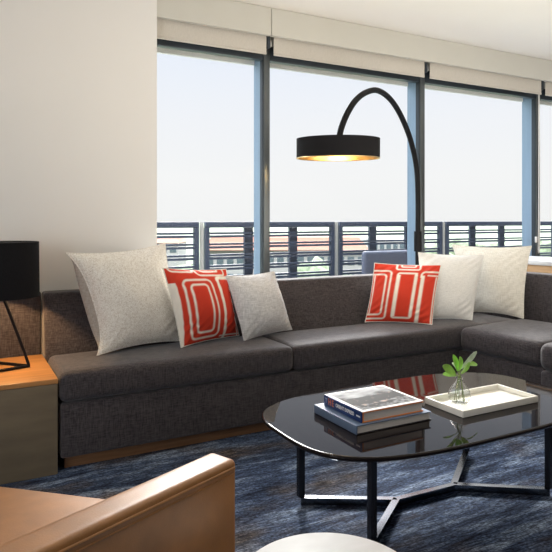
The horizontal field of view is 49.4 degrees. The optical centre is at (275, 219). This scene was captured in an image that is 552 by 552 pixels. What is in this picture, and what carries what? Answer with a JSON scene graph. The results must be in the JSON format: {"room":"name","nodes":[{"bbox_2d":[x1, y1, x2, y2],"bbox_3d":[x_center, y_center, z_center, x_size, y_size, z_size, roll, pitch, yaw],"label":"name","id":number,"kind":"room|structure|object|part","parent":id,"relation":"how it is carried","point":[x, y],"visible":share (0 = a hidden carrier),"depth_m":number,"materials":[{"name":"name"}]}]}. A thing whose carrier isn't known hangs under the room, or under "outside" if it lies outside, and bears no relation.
{"room":"living room","nodes":[
{"label":"living room","id":0,"kind":"room"},
{"bbox_2d":[0,0,156,293],"bbox_3d":[-2.737,-0.133,2.895,4.311,2.666,0.410,0,0,-28],"label":"wall","id":1,"kind":"structure","parent":0,"point":[78,78],"depth_m":3.51,"materials":[{"name":"white paint"}]},
{"bbox_2d":[157,0,270,35],"bbox_3d":[-0.400,-1.371,3.964,0.816,0.191,0.035,0,0,-28],"label":"trim","id":2,"kind":"structure","parent":1,"relation":"attached to","point":[232,15],"depth_m":3.96,"materials":[{"name":"beige paint"}]},
{"bbox_2d":[270,37,544,83],"bbox_3d":[1.971,-1.353,5.437,6.387,0.226,0.160,0,0,-28],"label":"trim","id":3,"kind":"structure","parent":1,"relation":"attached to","point":[271,38],"depth_m":4.28,"materials":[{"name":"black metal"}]},
{"bbox_2d":[0,429,551,551],"bbox_3d":[1.718,1.250,1.347,10.700,0.100,7.150,0,0,-28],"label":"rug","id":4,"kind":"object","parent":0,"point":[269,509],"depth_m":2.67,"materials":[{"name":"blue carpet"}]},
{"bbox_2d":[0,354,57,484],"bbox_3d":[-1.400,0.974,2.962,0.532,0.451,0.588,0,0,-28],"label":"side table","id":5,"kind":"object","parent":4,"relation":"on","point":[28,396],"visible":1,"depth_m":2.78,"materials":[{"name":"brown wood"}]},
{"bbox_2d":[0,241,39,371],"bbox_3d":[-1.379,0.429,3.005,0.364,0.638,0.364,0,0,-28],"label":"table lamp","id":6,"kind":"object","parent":5,"relation":"on","point":[19,260],"visible":1,"depth_m":2.91,"materials":[{"name":"black metal"}]},
{"bbox_3d":[-1.379,0.115,3.005,0.349,0.003,0.349,0,0,-28],"label":"lamp shade","id":7,"kind":"part","parent":6,"relation":"part of","materials":[{"name":"black fabric"}]},
{"bbox_3d":[-1.319,0.540,3.023,0.150,0.415,0.019,0,0,-16],"label":"leg","id":8,"kind":"part","parent":6,"relation":"part of","materials":[{"name":"black metal"}]},
{"bbox_3d":[-1.379,0.247,3.005,0.364,0.274,0.364,0,0,-28],"label":"lamp shade","id":9,"kind":"part","parent":6,"relation":"part of","materials":[{"name":"black fabric"}]},
{"bbox_2d":[0,453,234,551],"bbox_3d":[-0.665,0.889,1.263,1.009,0.619,0.806,0,0,14],"label":"lounge chair","id":10,"kind":"object","parent":4,"relation":"on","point":[190,507],"visible":1,"depth_m":1.32,"materials":[{"name":"beige leather"}]},
{"bbox_3d":[-0.642,0.868,1.343,0.874,0.264,0.636,0,0,14],"label":"seat","id":11,"kind":"part","parent":10,"relation":"part of","materials":[{"name":"beige leather"}]},
{"bbox_2d":[0,272,551,467],"bbox_3d":[0.400,0.793,2.729,4.800,0.811,2.826,0,0,-28],"label":"sectional sofa","id":12,"kind":"object","parent":4,"relation":"on","point":[149,397],"visible":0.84,"depth_m":3.34,"materials":[{"name":"grey fabric"}]},
{"bbox_3d":[-1.843,0.785,3.097,1.178,0.770,0.050,0,0,-28],"label":"backrest","id":13,"kind":"part","parent":12,"relation":"part of","materials":[{"name":"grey fabric"}]},
{"bbox_2d":[65,243,178,355],"bbox_3d":[-0.817,0.424,3.357,0.674,0.575,0.234,0,0,-35],"label":"throw pillow","id":14,"kind":"object","parent":12,"relation":"on","point":[126,298],"visible":0.88,"depth_m":3.26,"materials":[{"name":"beige fabric"}]},
{"bbox_3d":[-0.831,0.425,3.377,0.651,0.571,0.201,0,0,-42],"label":"panel","id":15,"kind":"part","parent":14,"relation":"part of","materials":[{"name":"beige fabric"}]},
{"bbox_2d":[48,336,292,401],"bbox_3d":[-0.559,0.791,3.319,1.284,0.154,0.454,0,0,-28],"label":"seat cushion","id":16,"kind":"object","parent":12,"relation":"on","point":[137,371],"depth_m":3.14,"materials":[{"name":"grey fabric"}]},
{"bbox_2d":[163,268,238,347],"bbox_3d":[-0.416,0.490,3.502,0.512,0.444,0.201,0,0,-28],"label":"throw pillow","id":17,"kind":"object","parent":12,"relation":"on","point":[201,300],"visible":0.99,"depth_m":3.41,"materials":[{"name":"red fabric"}]},
{"bbox_3d":[0.124,0.629,4.057,3.188,0.458,0.197,0,0,-28],"label":"backrest","id":18,"kind":"part","parent":12,"relation":"part of","materials":[{"name":"grey fabric"}]},
{"bbox_2d":[226,271,291,340],"bbox_3d":[-0.081,0.518,3.711,0.519,0.389,0.170,0,0,-42],"label":"throw pillow","id":19,"kind":"object","parent":12,"relation":"on","point":[259,305],"visible":1,"depth_m":3.61,"materials":[{"name":"grey fabric"}]},
{"bbox_2d":[263,313,514,369],"bbox_3d":[0.845,0.791,4.072,1.911,0.154,0.450,0,0,-28],"label":"seat cushion","id":20,"kind":"object","parent":12,"relation":"on","point":[367,343],"depth_m":3.78,"materials":[{"name":"grey fabric"}]},
{"bbox_2d":[365,263,440,324],"bbox_3d":[0.896,0.507,4.189,0.555,0.410,0.214,0,0,3],"label":"throw pillow","id":21,"kind":"object","parent":12,"relation":"on","point":[399,293],"visible":1,"depth_m":4.14,"materials":[{"name":"red fabric"}]},
{"bbox_2d":[418,252,483,319],"bbox_3d":[1.284,0.474,4.346,0.540,0.477,0.203,0,0,-4],"label":"throw pillow","id":22,"kind":"object","parent":12,"relation":"on","point":[458,278],"visible":0.72,"depth_m":4.29,"materials":[{"name":"grey fabric"}]},
{"bbox_2d":[452,244,531,318],"bbox_3d":[1.610,0.450,4.509,0.560,0.524,0.165,0,0,40],"label":"throw pillow","id":23,"kind":"object","parent":12,"relation":"on","point":[502,277],"visible":0.74,"depth_m":4.41,"materials":[{"name":"white fabric"}]},
{"bbox_2d":[461,319,551,365],"bbox_3d":[1.679,0.785,3.955,0.704,0.166,0.618,0,0,-34],"label":"seat cushion","id":24,"kind":"object","parent":12,"relation":"on","point":[519,342],"depth_m":3.81,"materials":[{"name":"grey fabric"}]},
{"bbox_3d":[2.326,0.764,3.793,0.124,0.752,2.730,0,0,-34],"label":"backrest","id":25,"kind":"part","parent":12,"relation":"part of","materials":[{"name":"grey fabric"}]},
{"bbox_2d":[541,342,551,370],"bbox_3d":[2.254,0.780,3.035,0.763,0.176,1.556,0,0,-34],"label":"seat cushion","id":26,"kind":"object","parent":12,"relation":"on","point":[546,347],"depth_m":3.43,"materials":[{"name":"grey fabric"}]},
{"bbox_2d":[256,533,395,551],"bbox_3d":[0.114,0.975,1.248,0.398,0.449,0.398,0,0,-28],"label":"round side table","id":27,"kind":"object","parent":4,"relation":"on","point":[308,542],"visible":1,"depth_m":1.39,"materials":[{"name":"white stone"}]},
{"bbox_2d":[296,87,421,264],"bbox_3d":[0.797,0.130,4.237,1.655,2.138,0.538,0,0,-44],"label":"arc floor lamp","id":28,"kind":"object","parent":4,"relation":"on","point":[339,147],"visible":0.86,"depth_m":3.85,"materials":[{"name":"black metal"}]},
{"bbox_3d":[0.397,-0.457,3.844,0.534,0.145,0.536,0,0,-28],"label":"lamp shade","id":29,"kind":"part","parent":28,"relation":"part of","materials":[{"name":"black metal"}]},
{"bbox_2d":[261,372,551,542],"bbox_3d":[0.654,0.999,2.588,1.444,0.398,0.824,0,0,-28],"label":"coffee table","id":30,"kind":"object","parent":4,"relation":"on","point":[294,419],"visible":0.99,"depth_m":2.39,"materials":[{"name":"black glass"}]},
{"bbox_3d":[0.105,0.996,2.539,0.027,0.347,0.027,0,0,-28],"label":"leg","id":31,"kind":"part","parent":30,"relation":"part of","materials":[{"name":"black metal"}]},
{"bbox_3d":[0.306,1.184,2.532,0.403,0.028,0.028,0,0,2],"label":"rail","id":32,"kind":"part","parent":30,"relation":"part of","materials":[{"name":"metal"}]},
{"bbox_3d":[0.352,0.996,2.197,0.027,0.347,0.027,0,0,-28],"label":"leg","id":33,"kind":"part","parent":30,"relation":"part of","materials":[{"name":"black metal"}]},
{"bbox_2d":[314,403,430,434],"bbox_3d":[0.389,0.782,2.446,0.366,0.033,0.297,0,0,-28],"label":"book","id":34,"kind":"object","parent":30,"relation":"on","point":[330,414],"visible":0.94,"depth_m":2.33,"materials":[{"name":"blue paper"}]},
{"bbox_2d":[324,385,422,422],"bbox_3d":[0.394,0.744,2.444,0.306,0.043,0.261,0,0,-28],"label":"book","id":35,"kind":"object","parent":34,"relation":"on","point":[368,404],"visible":1,"depth_m":2.39,"materials":[{"name":"white paper"}]},
{"bbox_2d":[330,386,416,409],"bbox_3d":[0.396,0.722,2.446,0.273,0.001,0.230,0,0,-28],"label":"print","id":36,"kind":"object","parent":35,"relation":"on","point":[374,397],"depth_m":2.44},
{"bbox_3d":[0.429,1.184,2.361,0.028,0.028,0.363,0,0,25],"label":"rail","id":37,"kind":"part","parent":30,"relation":"part of","materials":[{"name":"metal"}]},
{"bbox_3d":[0.648,1.184,2.594,0.315,0.028,0.026,0,0,-26],"label":"rail","id":38,"kind":"part","parent":30,"relation":"part of","materials":[{"name":"metal"}]},
{"bbox_3d":[0.876,1.184,2.853,0.028,0.028,0.414,0,0,25],"label":"rail","id":39,"kind":"part","parent":30,"relation":"part of","materials":[{"name":"metal"}]},
{"bbox_2d":[425,384,537,417],"bbox_3d":[0.899,0.785,2.625,0.450,0.028,0.224,0,0,-28],"label":"serving tray","id":40,"kind":"object","parent":30,"relation":"on","point":[495,397],"visible":0.98,"depth_m":2.62,"materials":[{"name":"beige paint"}]},
{"bbox_2d":[448,378,470,404],"bbox_3d":[0.795,0.737,2.600,0.098,0.110,0.098,0,0,-28],"label":"bud vase","id":41,"kind":"object","parent":40,"relation":"on","point":[456,378],"visible":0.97,"depth_m":2.58,"materials":[{"name":"clear glass"}]},
{"bbox_2d":[442,351,476,401],"bbox_3d":[0.803,0.681,2.607,0.255,0.206,0.067,0,0,-28],"label":"plant sprig","id":42,"kind":"object","parent":41,"relation":"in","point":[450,372],"visible":1,"depth_m":2.59,"materials":[{"name":"green plant"}]},
{"bbox_3d":[0.991,1.184,2.642,0.405,0.028,0.028,0,0,6],"label":"rail","id":43,"kind":"part","parent":30,"relation":"part of","materials":[{"name":"metal"}]},
{"bbox_3d":[1.192,0.996,2.619,0.027,0.347,0.027,0,0,-28],"label":"leg","id":44,"kind":"part","parent":30,"relation":"part of","materials":[{"name":"black metal"}]},
{"bbox_2d":[527,256,551,272],"bbox_3d":[2.579,0.752,4.004,0.510,0.894,2.600,0,0,-34],"label":"ledge","id":45,"kind":"object","parent":4,"relation":"on","point":[535,263],"visible":0.02,"depth_m":4.51,"materials":[{"name":"stone"}]},
{"bbox_2d":[233,0,551,60],"bbox_3d":[1.765,-1.667,1.258,10.700,0.400,7.750,0,0,-28],"label":"ceiling","id":46,"kind":"structure","parent":0,"point":[521,27],"depth_m":4.33,"materials":[{"name":"white paint"}]},
{"bbox_2d":[270,8,551,82],"bbox_3d":[2.417,-1.371,5.474,5.567,0.191,0.035,0,0,-28],"label":"window valance","id":47,"kind":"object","parent":46,"relation":"attached to","point":[289,25],"depth_m":4.68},
{"bbox_3d":[1.971,1.050,5.437,6.387,0.300,0.140,0,0,-28],"label":"wall","id":48,"kind":"structure","parent":0,"visible":0},
{"bbox_2d":[157,39,269,273],"bbox_3d":[-0.466,-0.171,4.139,0.865,2.138,0.175,0,0,-28],"label":"window","id":49,"kind":"structure","parent":48,"relation":"in","point":[261,62],"depth_m":4.26,"materials":[{"name":"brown metal"}]},
{"bbox_3d":[-0.523,-1.183,4.193,0.816,0.110,0.025,0,0,-28],"label":"trim","id":50,"kind":"part","parent":49,"relation":"part of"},
{"bbox_3d":[-0.462,-0.170,4.081,0.817,2.136,0.060,0,0,-28],"label":"frame","id":51,"kind":"part","parent":49,"relation":"part of","materials":[{"name":"grey metal"}]},
{"bbox_2d":[157,18,271,54],"bbox_3d":[-0.409,-1.294,4.021,0.841,0.280,0.055,0,0,-28],"label":"roller blind","id":52,"kind":"object","parent":49,"relation":"attached to","point":[170,30],"visible":0.57,"depth_m":3.99,"materials":[{"name":"beige fabric"}]},
{"bbox_2d":[270,47,424,264],"bbox_3d":[0.551,-0.171,4.684,1.442,2.138,0.175,0,0,-28],"label":"window","id":53,"kind":"structure","parent":48,"relation":"in","point":[415,86],"depth_m":4.93,"materials":[{"name":"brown metal"}]},
{"bbox_3d":[0.494,-1.183,4.738,1.393,0.110,0.025,0,0,-28],"label":"trim","id":54,"kind":"part","parent":53,"relation":"part of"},
{"bbox_3d":[0.555,-0.170,4.626,1.394,2.136,0.060,0,0,-28],"label":"frame","id":55,"kind":"part","parent":53,"relation":"part of","materials":[{"name":"grey metal"}]},
{"bbox_2d":[273,37,428,77],"bbox_3d":[0.604,-1.294,4.565,1.426,0.280,0.055,0,0,-28],"label":"roller blind","id":56,"kind":"object","parent":53,"relation":"attached to","point":[286,48],"visible":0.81,"depth_m":4.51,"materials":[{"name":"beige fabric"}]},
{"bbox_2d":[425,71,539,255],"bbox_3d":[1.807,-0.171,5.357,1.409,2.138,0.175,0,0,-28],"label":"window","id":57,"kind":"structure","parent":48,"relation":"in","point":[529,101],"depth_m":5.61,"materials":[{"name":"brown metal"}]},
{"bbox_3d":[1.750,-1.183,5.412,1.360,0.110,0.025,0,0,-28],"label":"trim","id":58,"kind":"part","parent":57,"relation":"part of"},
{"bbox_3d":[1.811,-0.170,5.300,1.361,2.136,0.060,0,0,-28],"label":"frame","id":59,"kind":"part","parent":57,"relation":"part of","materials":[{"name":"grey metal"}]},
{"bbox_2d":[429,63,544,252],"bbox_3d":[1.857,-0.562,5.244,1.393,1.744,0.069,0,0,-28],"label":"roller blind","id":60,"kind":"object","parent":57,"relation":"attached to","point":[437,71],"visible":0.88,"depth_m":5.24,"materials":[{"name":"beige fabric"}]},
{"bbox_3d":[2.440,-0.440,5.567,0.031,1.500,0.010,0,0,-28],"label":"pull chain","id":61,"kind":"part","parent":60,"relation":"part of","materials":[{"name":"white plastic"}]},
{"bbox_2d":[540,89,551,105],"bbox_3d":[3.049,-0.171,6.023,1.409,2.138,0.175,0,0,-28],"label":"window","id":62,"kind":"structure","parent":48,"relation":"in","point":[544,100],"depth_m":5.70,"materials":[{"name":"brown metal"}]},
{"bbox_3d":[2.992,-1.183,6.078,1.360,0.110,0.025,0,0,-28],"label":"trim","id":63,"kind":"part","parent":62,"relation":"part of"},
{"bbox_2d":[545,82,551,95],"bbox_3d":[3.084,-1.294,5.892,1.351,0.280,0.044,0,0,-28],"label":"roller blind","id":64,"kind":"object","parent":62,"relation":"attached to","point":[548,85],"visible":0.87,"depth_m":5.58,"materials":[{"name":"beige fabric"}]},
{"label":"outside","id":65,"kind":"structure","parent":0,"visible":0},
{"bbox_2d":[157,223,550,264],"bbox_3d":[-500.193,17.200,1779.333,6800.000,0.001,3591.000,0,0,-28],"label":"ground","id":66,"kind":"structure","parent":65,"point":[272,229],"depth_m":897.42,"materials":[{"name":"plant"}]},
{"bbox_2d":[157,238,187,266],"bbox_3d":[-31.750,10.900,157.000,21.018,12.600,21.082,0,0,-28],"label":"building","id":67,"kind":"structure","parent":66,"relation":"on","point":[159,240],"depth_m":150.45,"materials":[{"name":"brick"}]},
{"bbox_2d":[177,263,199,269],"bbox_3d":[-11.631,11.172,73.973,10.183,12.057,10.110,0,0,16],"label":"tree","id":68,"kind":"object","parent":66,"relation":"on","point":[192,263],"visible":0.02,"depth_m":73.07,"materials":[{"name":"green plant"}]},
{"bbox_2d":[210,236,367,278],"bbox_3d":[1.504,10.000,102.000,30.705,14.400,26.276,0,0,-28],"label":"building","id":69,"kind":"structure","parent":66,"relation":"on","point":[299,238],"depth_m":95.00,"materials":[{"name":"brick"}]},
{"bbox_2d":[297,256,328,277],"bbox_3d":[4.904,10.831,74.183,10.282,12.739,10.765,0,0,33],"label":"tree","id":70,"kind":"object","parent":66,"relation":"on","point":[316,258],"visible":0.06,"depth_m":72.69,"materials":[{"name":"green plant"}]},
{"bbox_2d":[363,238,403,248],"bbox_3d":[25.133,10.700,137.000,14.214,13.000,16.394,0,0,-28],"label":"building","id":71,"kind":"structure","parent":66,"relation":"on","point":[385,246],"depth_m":130.01,"materials":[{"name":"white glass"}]},
{"bbox_2d":[426,243,454,254],"bbox_3d":[23.921,10.149,85.773,9.075,14.103,9.361,0,0,-28],"label":"tree","id":72,"kind":"object","parent":66,"relation":"on","point":[435,244],"visible":0.02,"depth_m":86.17,"materials":[{"name":"green plant"}]},
{"bbox_2d":[449,240,467,245],"bbox_3d":[38.531,10.468,128.064,11.008,13.465,10.826,0,0,-28],"label":"tree","id":73,"kind":"object","parent":66,"relation":"on","point":[450,244],"visible":0.05,"depth_m":126.20,"materials":[{"name":"green plant"}]},
{"bbox_2d":[540,240,550,256],"bbox_3d":[38.222,9.907,86.027,10.806,14.586,10.350,0,0,-28],"label":"tree","id":74,"kind":"object","parent":66,"relation":"on","point":[549,241],"visible":0.05,"depth_m":83.11,"materials":[{"name":"green plant"}]},
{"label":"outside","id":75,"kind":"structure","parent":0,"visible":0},
{"bbox_3d":[1.683,1.415,6.383,15.000,0.270,1.740,0,0,-28],"label":"balcony slab","id":76,"kind":"object","parent":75,"visible":0},
{"bbox_2d":[157,222,203,269],"bbox_3d":[-1.326,0.648,5.201,1.474,1.260,0.070,0,0,-28],"label":"railing panel","id":77,"kind":"object","parent":76,"relation":"on","point":[195,225],"visible":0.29,"depth_m":5.45,"materials":[{"name":"blue paint"}]},
{"bbox_3d":[-1.341,0.045,5.181,1.422,0.054,0.050,0,0,-28],"label":"rail","id":78,"kind":"part","parent":77,"relation":"part of","materials":[{"name":"grey metal"}]},
{"bbox_3d":[-0.733,0.675,5.507,0.044,1.206,0.044,0,0,-28],"label":"post","id":79,"kind":"part","parent":77,"relation":"part of","materials":[{"name":"grey metal"}]},
{"bbox_2d":[204,222,337,277],"bbox_3d":[-0.016,0.648,5.903,1.474,1.260,0.070,0,0,-28],"label":"railing panel","id":80,"kind":"object","parent":76,"relation":"on","point":[292,244],"visible":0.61,"depth_m":5.92,"materials":[{"name":"blue paint"}]},
{"bbox_3d":[-0.643,0.675,5.556,0.042,1.206,0.044,0,0,-28],"label":"post","id":81,"kind":"part","parent":80,"relation":"part of","materials":[{"name":"grey metal"}]},
{"bbox_3d":[-0.269,0.675,5.791,0.090,1.205,0.029,0,0,-28],"label":"post","id":82,"kind":"part","parent":80,"relation":"part of","materials":[{"name":"grey metal"}]},
{"bbox_3d":[-0.031,0.045,5.884,1.422,0.054,0.050,0,0,-28],"label":"rail","id":83,"kind":"part","parent":80,"relation":"part of","materials":[{"name":"grey metal"}]},
{"bbox_3d":[0.168,0.675,6.025,0.090,1.205,0.029,0,0,-28],"label":"post","id":84,"kind":"part","parent":80,"relation":"part of","materials":[{"name":"grey metal"}]},
{"bbox_3d":[0.577,0.675,6.210,0.044,1.206,0.044,0,0,-28],"label":"post","id":85,"kind":"part","parent":80,"relation":"part of","materials":[{"name":"grey metal"}]},
{"bbox_2d":[362,250,406,273],"bbox_3d":[0.991,0.787,6.029,0.655,0.984,0.550,0,0,-28],"label":"outdoor chair","id":86,"kind":"object","parent":76,"relation":"on","point":[369,258],"visible":0.06,"depth_m":5.72,"materials":[{"name":"blue paint"}]},
{"bbox_2d":[338,222,444,275],"bbox_3d":[1.294,0.648,6.606,1.474,1.260,0.070,0,0,-28],"label":"railing panel","id":87,"kind":"object","parent":76,"relation":"on","point":[440,232],"visible":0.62,"depth_m":6.46,"materials":[{"name":"blue paint"}]},
{"bbox_3d":[0.667,0.675,6.258,0.042,1.206,0.044,0,0,-28],"label":"post","id":88,"kind":"part","parent":87,"relation":"part of","materials":[{"name":"grey metal"}]},
{"bbox_3d":[1.041,0.675,6.493,0.090,1.205,0.029,0,0,-28],"label":"post","id":89,"kind":"part","parent":87,"relation":"part of","materials":[{"name":"grey metal"}]},
{"bbox_3d":[1.279,0.045,6.586,1.422,0.054,0.050,0,0,-28],"label":"rail","id":90,"kind":"part","parent":87,"relation":"part of","materials":[{"name":"grey metal"}]},
{"bbox_3d":[1.478,0.675,6.727,0.090,1.205,0.029,0,0,-28],"label":"post","id":91,"kind":"part","parent":87,"relation":"part of","materials":[{"name":"grey metal"}]},
{"bbox_3d":[1.887,0.675,6.912,0.044,1.206,0.044,0,0,-28],"label":"post","id":92,"kind":"part","parent":87,"relation":"part of","materials":[{"name":"grey metal"}]},
{"bbox_2d":[445,221,521,254],"bbox_3d":[2.604,0.648,7.308,1.474,1.260,0.070,0,0,-28],"label":"railing panel","id":93,"kind":"object","parent":76,"relation":"on","point":[472,239],"visible":0.34,"depth_m":7.21,"materials":[{"name":"blue paint"}]},
{"bbox_3d":[1.978,0.675,6.961,0.042,1.206,0.044,0,0,-28],"label":"post","id":94,"kind":"part","parent":93,"relation":"part of","materials":[{"name":"grey metal"}]},
{"bbox_3d":[2.351,0.675,7.196,0.090,1.205,0.029,0,0,-28],"label":"post","id":95,"kind":"part","parent":93,"relation":"part of","materials":[{"name":"grey metal"}]},
{"bbox_3d":[2.589,0.045,7.289,1.422,0.054,0.050,0,0,-28],"label":"rail","id":96,"kind":"part","parent":93,"relation":"part of","materials":[{"name":"grey metal"}]},
{"bbox_3d":[2.788,0.675,7.430,0.090,1.205,0.029,0,0,-28],"label":"post","id":97,"kind":"part","parent":93,"relation":"part of","materials":[{"name":"grey metal"}]},
{"bbox_2d":[540,221,551,256],"bbox_3d":[3.914,0.648,8.010,1.474,1.260,0.070,0,0,-28],"label":"railing panel","id":98,"kind":"object","parent":76,"relation":"on","point":[542,223],"visible":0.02,"depth_m":7.76,"materials":[{"name":"blue paint"}]},
{"bbox_3d":[3.899,0.045,7.991,1.422,0.054,0.050,0,0,-28],"label":"rail","id":99,"kind":"part","parent":98,"relation":"part of","materials":[{"name":"grey metal"}]}
]}

